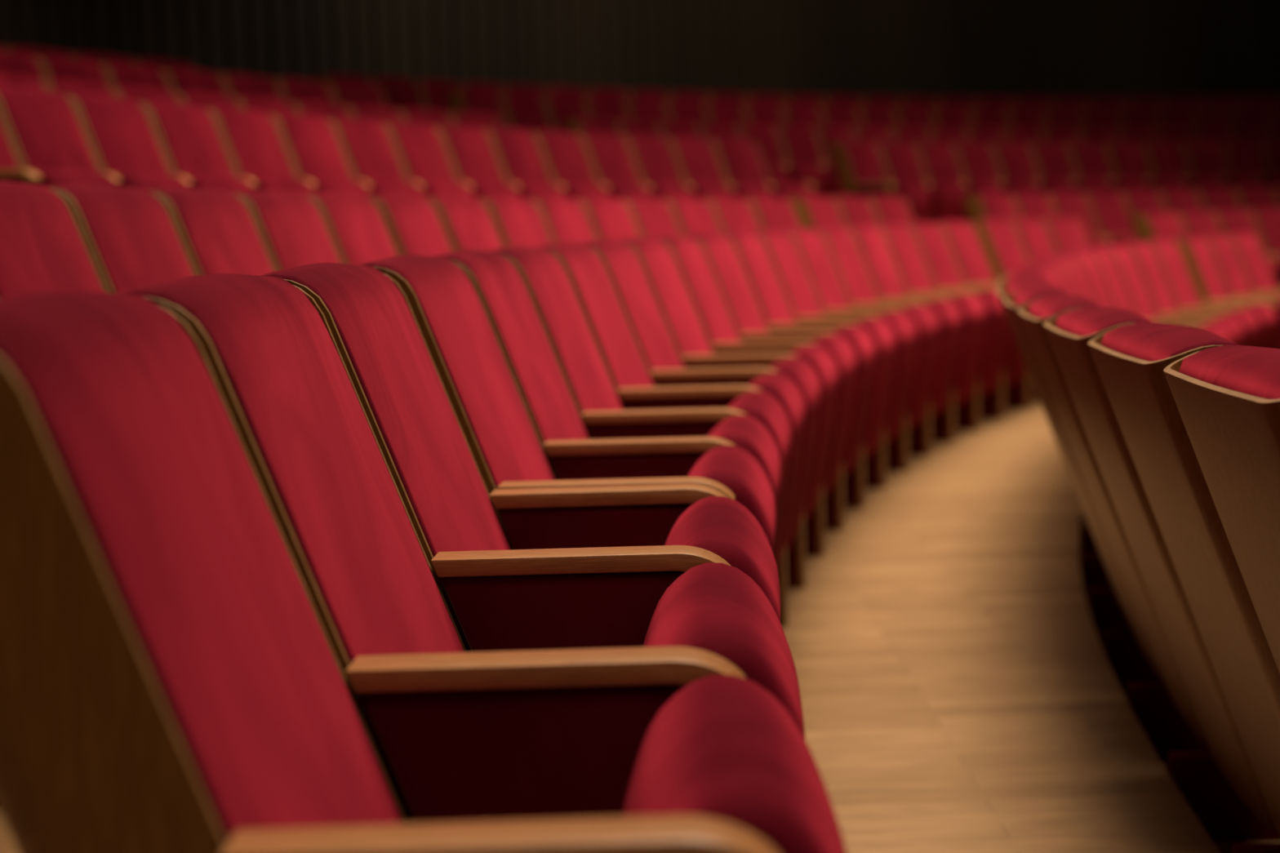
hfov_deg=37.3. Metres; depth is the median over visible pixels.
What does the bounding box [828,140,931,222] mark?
seat
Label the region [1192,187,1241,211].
seat
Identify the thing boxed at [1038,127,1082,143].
seat
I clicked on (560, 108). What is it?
seat
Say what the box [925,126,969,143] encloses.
seat
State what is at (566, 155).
seat
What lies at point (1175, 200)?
seat
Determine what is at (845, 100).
seat
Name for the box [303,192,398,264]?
seat
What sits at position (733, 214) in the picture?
seat
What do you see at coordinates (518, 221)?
seat
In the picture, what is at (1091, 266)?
seat
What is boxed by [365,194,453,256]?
seat
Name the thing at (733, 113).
seat
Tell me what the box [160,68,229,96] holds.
seat
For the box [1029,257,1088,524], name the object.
seat
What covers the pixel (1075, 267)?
seat
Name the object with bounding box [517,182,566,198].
seat cushion
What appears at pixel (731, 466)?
seat cushion
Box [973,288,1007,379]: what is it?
seat cushion
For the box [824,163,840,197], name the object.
seat cushion
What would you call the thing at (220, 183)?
seat cushion
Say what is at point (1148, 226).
seat
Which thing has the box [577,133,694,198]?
seat
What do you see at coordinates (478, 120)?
seat
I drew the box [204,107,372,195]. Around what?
seat
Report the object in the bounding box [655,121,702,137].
seat
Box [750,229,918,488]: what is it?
seat
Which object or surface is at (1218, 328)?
seat cushion
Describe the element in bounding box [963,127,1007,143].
seat
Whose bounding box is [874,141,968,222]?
seat
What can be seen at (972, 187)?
seat cushion
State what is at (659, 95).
seat
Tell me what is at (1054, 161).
seat
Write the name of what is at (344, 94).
seat
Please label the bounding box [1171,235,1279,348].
seat
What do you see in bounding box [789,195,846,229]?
seat
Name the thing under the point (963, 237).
seat
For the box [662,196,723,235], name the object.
seat
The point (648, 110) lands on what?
seat
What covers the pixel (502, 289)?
seat
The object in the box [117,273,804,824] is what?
seat
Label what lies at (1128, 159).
seat
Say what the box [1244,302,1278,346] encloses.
seat cushion
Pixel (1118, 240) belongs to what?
seat cushion
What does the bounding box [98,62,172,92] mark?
seat
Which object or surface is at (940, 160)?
seat
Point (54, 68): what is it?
seat
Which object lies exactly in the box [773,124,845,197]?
seat
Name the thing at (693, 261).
seat
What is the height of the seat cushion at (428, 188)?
0.532 m
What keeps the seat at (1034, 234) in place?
on the floor
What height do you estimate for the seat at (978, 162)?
1.055 m
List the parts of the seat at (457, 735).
backrest, panel, armrest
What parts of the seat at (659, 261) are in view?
backrest, armrest, panel, post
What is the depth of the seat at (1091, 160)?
17.47 m
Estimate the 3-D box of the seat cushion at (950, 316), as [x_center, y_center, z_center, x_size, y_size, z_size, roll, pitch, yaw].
[1.380,-0.329,8.868,0.204,0.532,0.443,0,6,21]
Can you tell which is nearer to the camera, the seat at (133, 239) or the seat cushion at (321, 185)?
the seat at (133, 239)
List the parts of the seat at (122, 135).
backrest, armrest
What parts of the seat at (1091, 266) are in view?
backrest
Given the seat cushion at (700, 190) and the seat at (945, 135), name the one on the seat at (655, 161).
the seat cushion at (700, 190)
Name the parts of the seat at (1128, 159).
backrest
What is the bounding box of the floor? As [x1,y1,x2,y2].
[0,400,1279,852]
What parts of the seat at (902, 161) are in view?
backrest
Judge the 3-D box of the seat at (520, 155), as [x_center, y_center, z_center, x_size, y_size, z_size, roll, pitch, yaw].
[-0.587,-1.297,11.548,0.702,1.055,0.579,1,7,27]
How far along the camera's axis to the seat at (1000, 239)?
11.36 m
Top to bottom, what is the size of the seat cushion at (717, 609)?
0.532 m
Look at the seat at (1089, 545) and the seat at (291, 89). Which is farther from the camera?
the seat at (291, 89)
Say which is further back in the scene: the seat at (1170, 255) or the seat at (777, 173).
the seat at (777, 173)
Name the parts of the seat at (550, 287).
backrest, panel, armrest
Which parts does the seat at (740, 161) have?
backrest, armrest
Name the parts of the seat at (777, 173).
backrest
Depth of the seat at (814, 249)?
8.29 m
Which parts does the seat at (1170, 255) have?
backrest, panel, armrest, panel, armrest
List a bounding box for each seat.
[0,50,46,79]
[0,73,48,90]
[0,85,190,189]
[0,114,118,186]
[0,180,106,297]
[0,290,846,852]
[3,46,74,58]
[34,56,111,86]
[40,79,117,97]
[46,183,196,293]
[62,93,255,192]
[69,53,136,64]
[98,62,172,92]
[108,86,182,103]
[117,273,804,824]
[131,58,197,70]
[137,101,315,194]
[146,187,275,275]
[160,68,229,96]
[172,92,242,109]
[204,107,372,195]
[218,73,284,100]
[231,190,342,271]
[233,97,298,114]
[259,262,781,652]
[266,112,424,197]
[272,78,336,104]
[290,101,352,118]
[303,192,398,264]
[315,73,373,85]
[325,82,387,107]
[326,117,474,197]
[345,105,404,122]
[358,254,776,550]
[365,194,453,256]
[368,76,426,109]
[381,121,521,197]
[395,108,453,125]
[414,79,463,112]
[423,195,503,251]
[432,124,566,198]
[434,249,781,511]
[446,90,511,128]
[446,111,502,128]
[458,81,506,93]
[476,195,553,247]
[483,128,610,198]
[488,245,791,558]
[497,93,553,131]
[502,84,548,96]
[528,196,598,243]
[530,130,653,198]
[535,242,805,570]
[540,95,590,132]
[543,86,590,97]
[564,118,622,135]
[574,196,640,240]
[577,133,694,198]
[577,240,821,627]
[580,97,630,120]
[586,88,631,100]
[614,120,662,137]
[617,237,838,588]
[618,196,682,238]
[621,99,670,122]
[621,134,734,198]
[626,89,671,101]
[653,235,857,556]
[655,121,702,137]
[661,100,709,123]
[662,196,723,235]
[664,136,774,198]
[666,91,710,102]
[686,233,876,530]
[693,122,788,184]
[701,102,748,124]
[703,196,761,232]
[706,92,749,104]
[707,137,814,199]
[719,231,897,507]
[734,124,826,196]
[740,103,786,125]
[744,93,788,105]
[744,196,801,231]
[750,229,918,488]
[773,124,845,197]
[778,104,824,126]
[781,227,940,471]
[784,94,826,106]
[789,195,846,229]
[812,125,857,163]
[812,226,963,456]
[817,105,862,127]
[822,95,864,106]
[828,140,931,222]
[830,195,879,226]
[842,225,986,442]
[850,125,894,142]
[854,106,899,128]
[864,195,914,224]
[873,223,1010,430]
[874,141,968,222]
[887,126,932,142]
[893,106,937,128]
[905,222,1026,419]
[912,142,1004,222]
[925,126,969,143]
[929,106,974,128]
[936,220,1039,408]
[950,142,1040,194]
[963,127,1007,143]
[963,193,1020,222]
[968,106,1011,128]
[969,218,1028,279]
[988,142,1076,193]
[996,271,1133,648]
[997,277,1162,698]
[1000,127,1044,143]
[1000,266,1113,607]
[1003,284,1209,760]
[1004,107,1048,128]
[1007,217,1057,262]
[1007,261,1099,567]
[1008,192,1110,248]
[1017,293,1279,840]
[1026,142,1113,192]
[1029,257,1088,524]
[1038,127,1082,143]
[1038,216,1088,253]
[1041,107,1086,128]
[1043,306,1279,852]
[1044,191,1137,244]
[1046,253,1097,303]
[1062,250,1213,333]
[1065,142,1150,191]
[1079,247,1231,341]
[1081,191,1136,238]
[1087,321,1279,837]
[1099,244,1244,345]
[1102,142,1187,191]
[1119,190,1166,217]
[1120,241,1260,346]
[1129,211,1187,242]
[1142,141,1225,189]
[1142,239,1278,348]
[1155,188,1204,212]
[1163,344,1279,673]
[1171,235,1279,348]
[1173,210,1279,288]
[1180,141,1262,188]
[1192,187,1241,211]
[1200,234,1279,300]
[1209,208,1279,263]
[1223,232,1279,295]
[1231,186,1279,209]
[1247,207,1279,257]
[1271,186,1279,205]
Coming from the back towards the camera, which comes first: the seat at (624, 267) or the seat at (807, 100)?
the seat at (807, 100)
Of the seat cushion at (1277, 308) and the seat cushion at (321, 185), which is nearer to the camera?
the seat cushion at (321, 185)
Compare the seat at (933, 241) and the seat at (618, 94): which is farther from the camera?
the seat at (618, 94)
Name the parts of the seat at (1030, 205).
backrest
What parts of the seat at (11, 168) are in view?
backrest, panel, armrest, post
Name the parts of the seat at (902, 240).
backrest, armrest, panel, post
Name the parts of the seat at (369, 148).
backrest, armrest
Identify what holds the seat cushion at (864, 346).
on the seat at (724, 258)
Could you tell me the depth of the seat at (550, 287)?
4.11 m
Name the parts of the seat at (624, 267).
backrest, panel, armrest, post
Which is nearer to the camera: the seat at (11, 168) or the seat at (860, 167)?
the seat at (11, 168)
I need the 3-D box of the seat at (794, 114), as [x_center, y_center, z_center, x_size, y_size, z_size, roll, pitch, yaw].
[1.671,-2.523,17.893,0.543,1.055,0.701,-8,8,-43]
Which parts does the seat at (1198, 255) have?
backrest, armrest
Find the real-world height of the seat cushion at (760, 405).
0.532 m
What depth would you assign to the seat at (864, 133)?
17.12 m
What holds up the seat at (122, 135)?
on the floor
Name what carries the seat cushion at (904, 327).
on the seat at (783, 248)
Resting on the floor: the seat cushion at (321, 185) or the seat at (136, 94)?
the seat at (136, 94)
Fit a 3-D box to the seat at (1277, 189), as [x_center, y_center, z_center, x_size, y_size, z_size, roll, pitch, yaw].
[5.909,-1.593,16.661,0.552,1.055,0.701,-6,7,-34]
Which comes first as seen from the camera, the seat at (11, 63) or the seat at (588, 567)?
the seat at (588, 567)
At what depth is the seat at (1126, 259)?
9.09 m
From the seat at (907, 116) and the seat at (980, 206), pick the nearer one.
the seat at (980, 206)
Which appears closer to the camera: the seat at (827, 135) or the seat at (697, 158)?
the seat at (697, 158)
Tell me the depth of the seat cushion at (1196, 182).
17.76 m
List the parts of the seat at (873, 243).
backrest, armrest, panel, post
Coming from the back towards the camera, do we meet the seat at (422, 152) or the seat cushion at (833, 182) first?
the seat cushion at (833, 182)
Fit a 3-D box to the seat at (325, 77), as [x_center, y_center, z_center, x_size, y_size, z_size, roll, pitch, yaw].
[-2.125,-2.262,14.941,0.701,1.055,0.558,2,7,33]
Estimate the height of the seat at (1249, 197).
1.055 m
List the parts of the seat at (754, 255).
backrest, armrest, panel, post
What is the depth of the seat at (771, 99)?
19.09 m
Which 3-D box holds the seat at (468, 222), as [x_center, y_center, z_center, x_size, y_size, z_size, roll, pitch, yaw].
[-0.474,-0.367,7.274,0.701,1.055,0.558,0,6,15]
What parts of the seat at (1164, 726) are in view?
backrest, panel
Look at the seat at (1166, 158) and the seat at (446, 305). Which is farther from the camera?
the seat at (1166, 158)
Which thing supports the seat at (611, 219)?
on the floor
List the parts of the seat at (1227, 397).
backrest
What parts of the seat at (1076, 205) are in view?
backrest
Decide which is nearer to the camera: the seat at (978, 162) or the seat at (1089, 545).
the seat at (1089, 545)
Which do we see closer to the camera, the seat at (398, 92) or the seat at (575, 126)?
the seat at (575, 126)
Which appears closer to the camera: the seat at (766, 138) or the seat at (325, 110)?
the seat at (325, 110)
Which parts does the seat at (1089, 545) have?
backrest, panel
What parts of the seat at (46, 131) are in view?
backrest, armrest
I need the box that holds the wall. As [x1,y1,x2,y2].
[0,0,1279,97]
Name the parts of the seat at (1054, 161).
backrest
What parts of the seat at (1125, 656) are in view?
backrest, panel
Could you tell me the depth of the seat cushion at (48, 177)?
6.65 m
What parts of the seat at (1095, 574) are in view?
backrest, panel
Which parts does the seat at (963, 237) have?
backrest, armrest, panel, post, panel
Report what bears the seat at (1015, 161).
on the floor
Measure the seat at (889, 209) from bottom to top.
1.055 m
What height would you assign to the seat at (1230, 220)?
1.055 m
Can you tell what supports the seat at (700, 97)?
on the floor
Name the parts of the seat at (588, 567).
backrest, panel, armrest, panel, armrest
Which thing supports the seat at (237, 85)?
on the floor
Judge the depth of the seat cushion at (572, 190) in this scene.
11.33 m
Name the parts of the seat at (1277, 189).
backrest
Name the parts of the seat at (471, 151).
backrest, armrest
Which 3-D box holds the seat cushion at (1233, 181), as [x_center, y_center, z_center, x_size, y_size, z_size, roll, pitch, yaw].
[5.747,-2.135,18.159,0.449,0.532,0.204,-6,7,-31]
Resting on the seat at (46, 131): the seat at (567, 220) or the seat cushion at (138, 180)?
the seat cushion at (138, 180)
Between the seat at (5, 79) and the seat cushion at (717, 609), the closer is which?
the seat cushion at (717, 609)
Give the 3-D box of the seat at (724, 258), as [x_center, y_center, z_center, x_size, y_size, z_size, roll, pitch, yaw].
[0.493,-0.186,6.936,0.701,1.055,0.541,-1,6,15]
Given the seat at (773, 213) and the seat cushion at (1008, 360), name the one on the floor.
the seat at (773, 213)
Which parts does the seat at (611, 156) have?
backrest, armrest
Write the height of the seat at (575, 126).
1.055 m
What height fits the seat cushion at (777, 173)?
0.532 m
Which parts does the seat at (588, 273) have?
backrest, panel, armrest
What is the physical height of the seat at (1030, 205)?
1.055 m
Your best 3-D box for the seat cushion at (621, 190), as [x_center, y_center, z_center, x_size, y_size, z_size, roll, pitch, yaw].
[-0.093,-1.265,11.955,0.204,0.532,0.474,1,7,28]
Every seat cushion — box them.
[36,169,118,186]
[115,173,190,189]
[186,175,255,192]
[252,177,315,194]
[311,178,372,195]
[368,180,424,197]
[420,181,474,197]
[470,182,521,197]
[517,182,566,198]
[562,182,610,198]
[606,182,653,198]
[621,674,846,852]
[642,562,804,738]
[649,183,694,198]
[664,496,781,622]
[687,444,776,550]
[691,183,734,198]
[707,414,781,505]
[727,390,791,475]
[732,182,774,198]
[748,371,805,445]
[763,163,788,184]
[768,356,821,427]
[772,182,813,199]
[786,163,826,183]
[790,343,838,409]
[811,333,857,398]
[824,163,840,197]
[832,324,876,385]
[855,316,897,384]
[877,310,918,381]
[893,182,931,203]
[900,303,940,408]
[924,297,963,397]
[929,181,968,222]
[948,293,986,388]
[966,181,1004,222]
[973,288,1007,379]
[1003,180,1040,194]
[1004,328,1012,371]
[1039,179,1076,193]
[1075,178,1113,192]
[1085,237,1110,248]
[1108,235,1137,244]
[1112,177,1150,191]
[1150,177,1187,191]
[1186,176,1225,189]
[1200,320,1231,341]
[1212,314,1244,345]
[1224,175,1262,188]
[1227,308,1260,345]
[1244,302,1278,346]
[1262,174,1279,187]
[1266,256,1279,279]
[1271,297,1279,348]
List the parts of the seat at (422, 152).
backrest, armrest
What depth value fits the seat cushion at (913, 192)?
15.03 m
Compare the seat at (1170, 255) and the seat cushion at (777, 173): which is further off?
the seat cushion at (777, 173)
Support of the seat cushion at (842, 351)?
on the seat at (693, 261)
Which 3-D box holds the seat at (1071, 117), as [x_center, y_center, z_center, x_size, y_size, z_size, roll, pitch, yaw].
[4.624,-2.865,20.101,0.543,1.055,0.702,-6,7,-31]
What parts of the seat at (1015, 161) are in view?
backrest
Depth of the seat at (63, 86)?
9.43 m
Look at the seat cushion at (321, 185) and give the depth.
8.80 m
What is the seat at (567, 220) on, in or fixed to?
on the floor
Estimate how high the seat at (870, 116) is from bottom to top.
1.055 m
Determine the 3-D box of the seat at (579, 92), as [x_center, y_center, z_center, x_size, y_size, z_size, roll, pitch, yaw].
[-0.490,-2.550,17.098,0.701,1.055,0.558,3,8,41]
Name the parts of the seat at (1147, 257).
backrest, panel, armrest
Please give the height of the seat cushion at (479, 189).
0.532 m
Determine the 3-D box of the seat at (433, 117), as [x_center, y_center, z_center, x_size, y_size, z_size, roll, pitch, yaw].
[-1.229,-1.576,12.510,0.701,1.055,0.576,1,7,28]
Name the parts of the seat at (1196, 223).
backrest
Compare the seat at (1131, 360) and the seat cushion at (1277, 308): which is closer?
the seat at (1131, 360)
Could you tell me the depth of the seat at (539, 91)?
16.75 m
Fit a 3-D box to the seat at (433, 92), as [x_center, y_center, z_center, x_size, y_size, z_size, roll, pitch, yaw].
[-1.506,-2.379,15.829,0.701,1.055,0.558,2,7,36]
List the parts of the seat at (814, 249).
backrest, armrest, panel, post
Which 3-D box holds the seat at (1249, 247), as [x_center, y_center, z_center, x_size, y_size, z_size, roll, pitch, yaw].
[3.915,-0.667,11.633,0.701,1.055,0.541,2,7,35]
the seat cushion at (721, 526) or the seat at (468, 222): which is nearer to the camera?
the seat cushion at (721, 526)
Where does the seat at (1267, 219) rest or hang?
on the floor
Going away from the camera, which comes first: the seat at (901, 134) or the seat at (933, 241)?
the seat at (933, 241)
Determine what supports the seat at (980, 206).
on the floor
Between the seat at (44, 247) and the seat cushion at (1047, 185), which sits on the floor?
the seat at (44, 247)
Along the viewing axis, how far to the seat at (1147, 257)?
9.57 m
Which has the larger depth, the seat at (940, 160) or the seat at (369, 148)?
the seat at (940, 160)
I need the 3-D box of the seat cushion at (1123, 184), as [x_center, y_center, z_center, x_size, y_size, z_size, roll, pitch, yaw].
[4.445,-1.994,17.279,0.449,0.532,0.204,-7,8,-37]
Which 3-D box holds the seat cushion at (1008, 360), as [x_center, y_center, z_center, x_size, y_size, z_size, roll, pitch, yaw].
[2.010,-0.502,10.284,0.204,0.532,0.443,1,7,27]
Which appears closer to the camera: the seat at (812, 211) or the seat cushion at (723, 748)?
the seat cushion at (723, 748)
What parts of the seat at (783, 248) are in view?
backrest, armrest, panel, post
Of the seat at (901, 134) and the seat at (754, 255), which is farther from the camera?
the seat at (901, 134)
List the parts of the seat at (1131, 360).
backrest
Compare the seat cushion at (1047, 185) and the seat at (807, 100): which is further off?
the seat at (807, 100)
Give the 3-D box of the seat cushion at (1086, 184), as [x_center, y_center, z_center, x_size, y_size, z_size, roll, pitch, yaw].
[4.032,-1.945,16.957,0.449,0.532,0.204,-7,8,-39]
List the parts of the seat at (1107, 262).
backrest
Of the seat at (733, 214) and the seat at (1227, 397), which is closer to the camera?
the seat at (1227, 397)
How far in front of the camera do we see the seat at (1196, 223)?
13.98 m
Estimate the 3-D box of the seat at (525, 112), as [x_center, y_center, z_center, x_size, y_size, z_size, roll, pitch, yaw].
[-0.772,-2.142,15.134,0.701,1.055,0.543,2,7,36]
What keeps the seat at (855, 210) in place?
on the floor
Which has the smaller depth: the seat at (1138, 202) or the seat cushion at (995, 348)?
the seat cushion at (995, 348)
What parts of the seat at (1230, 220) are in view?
backrest, armrest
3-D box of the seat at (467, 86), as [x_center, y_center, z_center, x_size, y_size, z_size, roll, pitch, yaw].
[-1.179,-2.437,16.261,0.701,1.055,0.558,3,8,38]
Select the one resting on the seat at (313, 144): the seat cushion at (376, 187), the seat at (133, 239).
the seat cushion at (376, 187)
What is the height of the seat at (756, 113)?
1.055 m
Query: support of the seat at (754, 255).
on the floor
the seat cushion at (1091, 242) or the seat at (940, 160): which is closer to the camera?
the seat cushion at (1091, 242)
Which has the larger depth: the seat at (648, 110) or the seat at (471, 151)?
the seat at (648, 110)
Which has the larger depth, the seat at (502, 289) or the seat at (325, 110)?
the seat at (325, 110)
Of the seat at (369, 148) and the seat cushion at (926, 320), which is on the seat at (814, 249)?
the seat cushion at (926, 320)
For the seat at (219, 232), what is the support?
on the floor
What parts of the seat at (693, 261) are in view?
backrest, armrest, panel, post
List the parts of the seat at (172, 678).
backrest, armrest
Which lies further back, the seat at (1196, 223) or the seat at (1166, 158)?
the seat at (1166, 158)
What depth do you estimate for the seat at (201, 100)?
10.49 m
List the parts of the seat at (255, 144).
backrest, armrest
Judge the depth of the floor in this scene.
4.50 m
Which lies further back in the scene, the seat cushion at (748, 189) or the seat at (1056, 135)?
the seat at (1056, 135)
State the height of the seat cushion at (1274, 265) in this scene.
0.532 m
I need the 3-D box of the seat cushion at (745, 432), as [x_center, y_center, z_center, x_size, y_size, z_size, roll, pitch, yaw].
[0.180,0.256,3.748,0.204,0.532,0.452,-1,6,6]
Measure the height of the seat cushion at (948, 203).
0.532 m
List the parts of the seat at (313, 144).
backrest, armrest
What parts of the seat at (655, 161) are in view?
backrest, armrest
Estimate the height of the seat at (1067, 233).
1.055 m
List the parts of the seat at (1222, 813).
backrest, panel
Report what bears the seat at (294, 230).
on the floor
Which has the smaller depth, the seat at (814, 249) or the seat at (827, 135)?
the seat at (814, 249)
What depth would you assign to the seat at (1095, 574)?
5.86 m
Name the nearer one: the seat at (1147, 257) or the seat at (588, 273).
the seat at (588, 273)
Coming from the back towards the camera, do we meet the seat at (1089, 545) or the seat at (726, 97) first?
the seat at (726, 97)
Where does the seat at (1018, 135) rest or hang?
on the floor
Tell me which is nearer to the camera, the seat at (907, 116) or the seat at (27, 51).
the seat at (27, 51)
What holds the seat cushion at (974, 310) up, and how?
on the seat at (873, 243)
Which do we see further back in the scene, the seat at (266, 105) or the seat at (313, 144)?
the seat at (266, 105)
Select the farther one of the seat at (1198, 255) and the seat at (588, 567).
the seat at (1198, 255)
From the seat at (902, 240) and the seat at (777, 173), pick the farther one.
the seat at (777, 173)
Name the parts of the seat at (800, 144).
backrest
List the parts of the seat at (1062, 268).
backrest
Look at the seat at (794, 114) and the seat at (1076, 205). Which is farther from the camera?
the seat at (794, 114)
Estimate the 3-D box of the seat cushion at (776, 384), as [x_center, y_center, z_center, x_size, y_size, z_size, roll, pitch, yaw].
[0.316,0.137,4.825,0.204,0.532,0.460,-1,6,9]
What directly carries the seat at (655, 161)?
on the floor
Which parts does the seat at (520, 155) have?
backrest, armrest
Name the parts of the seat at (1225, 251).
backrest, armrest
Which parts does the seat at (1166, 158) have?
backrest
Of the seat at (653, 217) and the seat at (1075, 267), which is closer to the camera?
the seat at (1075, 267)
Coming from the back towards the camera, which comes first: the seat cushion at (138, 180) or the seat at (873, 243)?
the seat at (873, 243)
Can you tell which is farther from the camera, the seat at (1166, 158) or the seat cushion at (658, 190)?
the seat at (1166, 158)
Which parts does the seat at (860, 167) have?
backrest, panel, armrest, post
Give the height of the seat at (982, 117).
1.055 m
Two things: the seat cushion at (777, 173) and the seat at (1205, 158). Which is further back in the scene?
the seat at (1205, 158)
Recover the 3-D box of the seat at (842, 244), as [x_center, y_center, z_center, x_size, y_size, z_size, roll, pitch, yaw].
[1.138,-0.420,8.930,0.701,1.055,0.541,0,6,21]
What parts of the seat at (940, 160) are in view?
backrest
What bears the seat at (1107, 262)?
on the floor
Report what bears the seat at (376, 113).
on the floor
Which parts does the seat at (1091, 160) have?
backrest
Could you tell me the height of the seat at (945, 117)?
1.055 m
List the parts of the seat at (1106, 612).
backrest, panel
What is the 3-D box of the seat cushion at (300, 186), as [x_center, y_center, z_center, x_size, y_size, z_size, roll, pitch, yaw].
[-1.594,-0.832,8.383,0.204,0.532,0.474,0,6,17]
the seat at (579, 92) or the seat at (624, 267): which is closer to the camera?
the seat at (624, 267)
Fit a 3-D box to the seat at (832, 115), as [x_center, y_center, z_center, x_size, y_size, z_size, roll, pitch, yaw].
[2.063,-2.575,18.246,0.543,1.055,0.701,-7,8,-41]
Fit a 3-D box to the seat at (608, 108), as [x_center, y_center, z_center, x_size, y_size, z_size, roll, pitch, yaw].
[-0.130,-2.254,15.970,0.701,1.055,0.543,3,8,39]
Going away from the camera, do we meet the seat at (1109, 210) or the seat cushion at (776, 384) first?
the seat cushion at (776, 384)
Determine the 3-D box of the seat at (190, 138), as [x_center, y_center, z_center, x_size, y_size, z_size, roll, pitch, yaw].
[-1.842,-0.921,8.426,0.701,1.055,0.579,0,6,17]
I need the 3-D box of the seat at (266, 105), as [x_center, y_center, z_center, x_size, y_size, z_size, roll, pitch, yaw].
[-1.969,-1.390,11.004,0.701,1.055,0.576,1,7,24]
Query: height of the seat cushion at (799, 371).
0.532 m
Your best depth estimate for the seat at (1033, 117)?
19.91 m
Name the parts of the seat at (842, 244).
backrest, armrest, panel, post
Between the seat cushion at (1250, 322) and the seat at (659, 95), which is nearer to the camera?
the seat cushion at (1250, 322)
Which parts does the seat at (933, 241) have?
backrest, armrest, panel, post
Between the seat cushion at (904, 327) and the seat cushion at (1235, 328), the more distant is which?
the seat cushion at (1235, 328)
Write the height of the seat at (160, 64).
1.055 m
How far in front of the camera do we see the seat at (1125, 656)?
4.78 m
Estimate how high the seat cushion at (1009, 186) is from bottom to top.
0.532 m
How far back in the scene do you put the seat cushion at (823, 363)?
5.75 m
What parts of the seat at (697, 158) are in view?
backrest, armrest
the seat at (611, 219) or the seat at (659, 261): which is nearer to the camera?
the seat at (659, 261)
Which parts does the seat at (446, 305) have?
backrest, armrest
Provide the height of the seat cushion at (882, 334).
0.532 m
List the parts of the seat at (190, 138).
backrest, armrest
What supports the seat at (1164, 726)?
on the floor
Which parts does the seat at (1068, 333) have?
backrest, panel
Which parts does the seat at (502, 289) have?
backrest, panel, armrest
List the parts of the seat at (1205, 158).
backrest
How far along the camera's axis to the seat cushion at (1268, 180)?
18.26 m
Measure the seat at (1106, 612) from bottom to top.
1.055 m
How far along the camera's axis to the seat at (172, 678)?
1.30 m
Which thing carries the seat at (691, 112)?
on the floor
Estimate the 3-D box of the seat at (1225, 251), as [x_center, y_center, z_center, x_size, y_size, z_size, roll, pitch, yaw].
[3.634,-0.613,11.215,0.702,1.055,0.499,2,7,33]
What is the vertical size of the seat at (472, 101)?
1.055 m
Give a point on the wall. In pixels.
(897, 48)
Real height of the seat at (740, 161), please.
1.055 m
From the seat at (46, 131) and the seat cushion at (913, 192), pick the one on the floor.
the seat at (46, 131)
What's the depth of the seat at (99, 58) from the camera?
12.73 m
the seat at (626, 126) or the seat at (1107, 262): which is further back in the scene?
the seat at (626, 126)
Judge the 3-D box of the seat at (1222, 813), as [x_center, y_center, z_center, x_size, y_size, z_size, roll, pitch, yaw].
[1.154,0.251,3.900,0.701,1.055,0.567,-1,6,7]
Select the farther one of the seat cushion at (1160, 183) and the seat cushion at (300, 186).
the seat cushion at (1160, 183)
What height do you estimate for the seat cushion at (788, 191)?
0.532 m
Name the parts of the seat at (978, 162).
backrest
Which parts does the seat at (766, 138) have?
backrest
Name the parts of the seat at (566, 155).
backrest, armrest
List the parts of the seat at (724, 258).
backrest, armrest, panel, post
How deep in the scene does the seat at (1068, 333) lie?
3.25 m
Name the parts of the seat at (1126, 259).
backrest, armrest, panel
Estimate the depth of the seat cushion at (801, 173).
15.66 m

